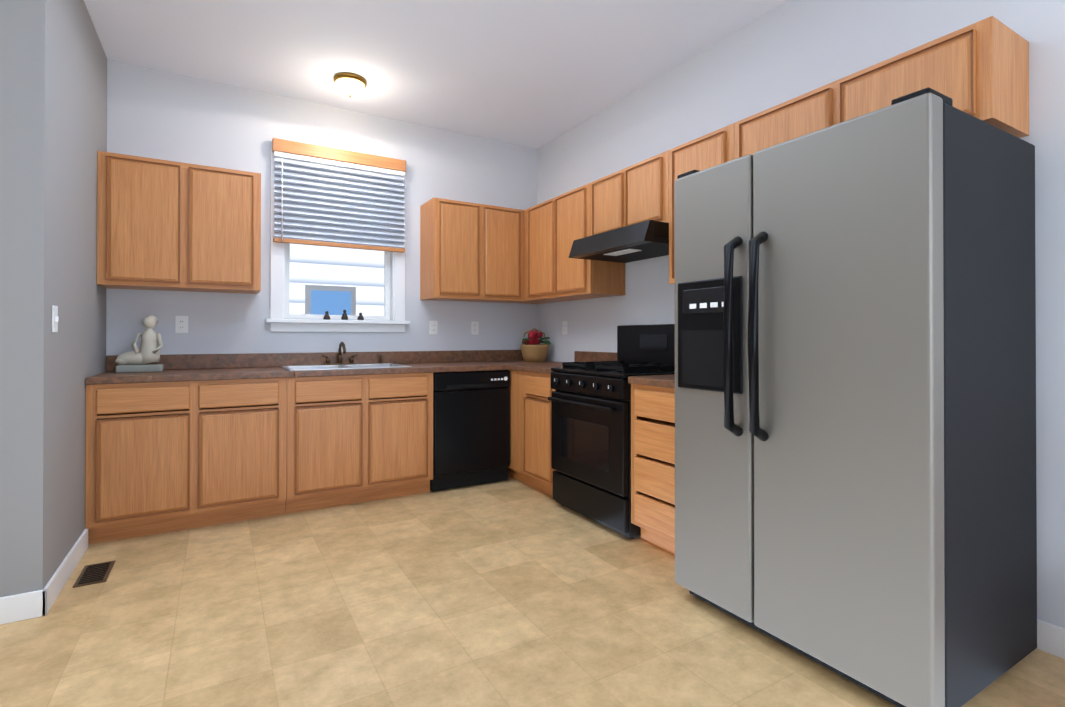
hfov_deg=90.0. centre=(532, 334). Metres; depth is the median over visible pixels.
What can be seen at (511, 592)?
floor
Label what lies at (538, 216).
upper cabinet
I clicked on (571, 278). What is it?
upper cabinet
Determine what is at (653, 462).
drawer
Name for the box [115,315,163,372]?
figurine
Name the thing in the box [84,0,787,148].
ceiling
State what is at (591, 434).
range
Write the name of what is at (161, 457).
base cabinet
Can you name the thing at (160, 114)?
wall
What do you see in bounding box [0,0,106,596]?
wall
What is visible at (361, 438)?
base cabinet
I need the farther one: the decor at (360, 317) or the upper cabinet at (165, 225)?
the decor at (360, 317)
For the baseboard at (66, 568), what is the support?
attached to the wall at (53, 99)
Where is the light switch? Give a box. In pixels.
[52,305,58,331]
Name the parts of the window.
window sash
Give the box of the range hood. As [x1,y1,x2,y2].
[568,220,668,262]
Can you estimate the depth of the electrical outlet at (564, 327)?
4.59 m
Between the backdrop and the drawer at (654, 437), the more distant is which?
the backdrop
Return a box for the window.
[265,140,409,331]
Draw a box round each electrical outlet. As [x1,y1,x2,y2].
[175,316,187,332]
[429,321,437,334]
[471,321,478,334]
[562,321,566,334]
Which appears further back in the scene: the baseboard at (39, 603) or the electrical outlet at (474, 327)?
the electrical outlet at (474, 327)
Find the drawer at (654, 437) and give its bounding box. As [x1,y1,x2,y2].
[631,414,674,465]
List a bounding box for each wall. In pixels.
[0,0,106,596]
[106,59,536,371]
[537,0,1064,627]
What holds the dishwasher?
on the floor
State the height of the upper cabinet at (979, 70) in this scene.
0.345 m
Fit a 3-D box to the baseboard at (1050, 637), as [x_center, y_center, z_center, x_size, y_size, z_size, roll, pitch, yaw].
[2.428,1.085,0.930,0.014,0.105,4.520,0,0,-30]
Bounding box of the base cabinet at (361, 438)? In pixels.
[297,373,432,511]
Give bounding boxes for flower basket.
[520,328,550,361]
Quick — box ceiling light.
[334,72,366,96]
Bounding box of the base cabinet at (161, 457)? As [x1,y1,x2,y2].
[85,377,296,543]
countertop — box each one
[85,350,508,384]
[509,350,616,373]
[628,374,674,388]
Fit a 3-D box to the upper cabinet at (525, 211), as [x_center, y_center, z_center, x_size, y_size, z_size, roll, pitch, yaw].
[0.004,-0.675,4.730,0.338,0.780,0.420,0,0,-30]
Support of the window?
in the wall at (160, 114)
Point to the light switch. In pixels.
(55, 318)
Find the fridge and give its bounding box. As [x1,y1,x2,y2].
[674,87,1036,706]
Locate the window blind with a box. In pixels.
[272,138,405,252]
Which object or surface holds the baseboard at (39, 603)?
attached to the wall at (53, 99)
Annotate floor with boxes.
[0,476,1064,706]
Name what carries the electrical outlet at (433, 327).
attached to the wall at (160, 114)
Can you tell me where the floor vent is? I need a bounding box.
[73,561,114,587]
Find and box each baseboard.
[0,586,49,624]
[46,529,87,607]
[1036,619,1064,658]
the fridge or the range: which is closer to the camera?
the fridge
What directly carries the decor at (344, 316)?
on the window
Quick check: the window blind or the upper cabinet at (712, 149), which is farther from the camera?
the window blind
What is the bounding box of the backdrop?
[290,244,383,315]
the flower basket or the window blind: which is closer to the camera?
the window blind
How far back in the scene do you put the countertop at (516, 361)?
4.19 m
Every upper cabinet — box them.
[97,151,260,293]
[420,197,523,302]
[511,209,526,303]
[527,199,571,303]
[551,183,624,299]
[591,151,666,235]
[667,124,730,283]
[731,16,1028,159]
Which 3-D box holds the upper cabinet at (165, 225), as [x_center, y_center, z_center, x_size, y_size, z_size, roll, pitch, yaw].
[-2.248,-0.681,3.451,0.853,0.780,0.338,0,0,-30]
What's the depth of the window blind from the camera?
4.04 m
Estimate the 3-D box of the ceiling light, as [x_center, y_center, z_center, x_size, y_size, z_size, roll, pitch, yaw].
[-1.253,-1.691,3.661,0.216,0.116,0.216,0,0,-30]
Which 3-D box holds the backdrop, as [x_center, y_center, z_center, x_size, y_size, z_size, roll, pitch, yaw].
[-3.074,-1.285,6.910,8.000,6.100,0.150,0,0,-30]
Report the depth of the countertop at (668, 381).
2.80 m
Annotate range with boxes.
[548,324,674,538]
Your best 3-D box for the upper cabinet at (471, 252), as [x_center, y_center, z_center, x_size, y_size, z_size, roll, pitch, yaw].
[-0.496,-0.676,4.483,0.813,0.780,0.338,0,0,-30]
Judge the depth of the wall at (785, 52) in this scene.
2.67 m
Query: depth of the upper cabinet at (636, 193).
3.35 m
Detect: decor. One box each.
[323,311,329,319]
[341,310,347,319]
[357,312,363,319]
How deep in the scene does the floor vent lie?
2.52 m
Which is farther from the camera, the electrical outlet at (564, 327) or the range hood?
the electrical outlet at (564, 327)
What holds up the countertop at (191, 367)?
on the base cabinet at (361, 438)
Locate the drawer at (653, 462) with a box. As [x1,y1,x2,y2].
[631,454,674,505]
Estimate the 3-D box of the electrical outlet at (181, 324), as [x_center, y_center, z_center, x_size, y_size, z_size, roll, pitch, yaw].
[-2.357,-0.065,3.577,0.072,0.116,0.010,0,0,-30]
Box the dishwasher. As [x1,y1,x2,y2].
[430,370,509,490]
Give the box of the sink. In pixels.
[281,342,411,370]
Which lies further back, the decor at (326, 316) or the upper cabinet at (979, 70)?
the decor at (326, 316)
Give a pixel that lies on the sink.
(327, 365)

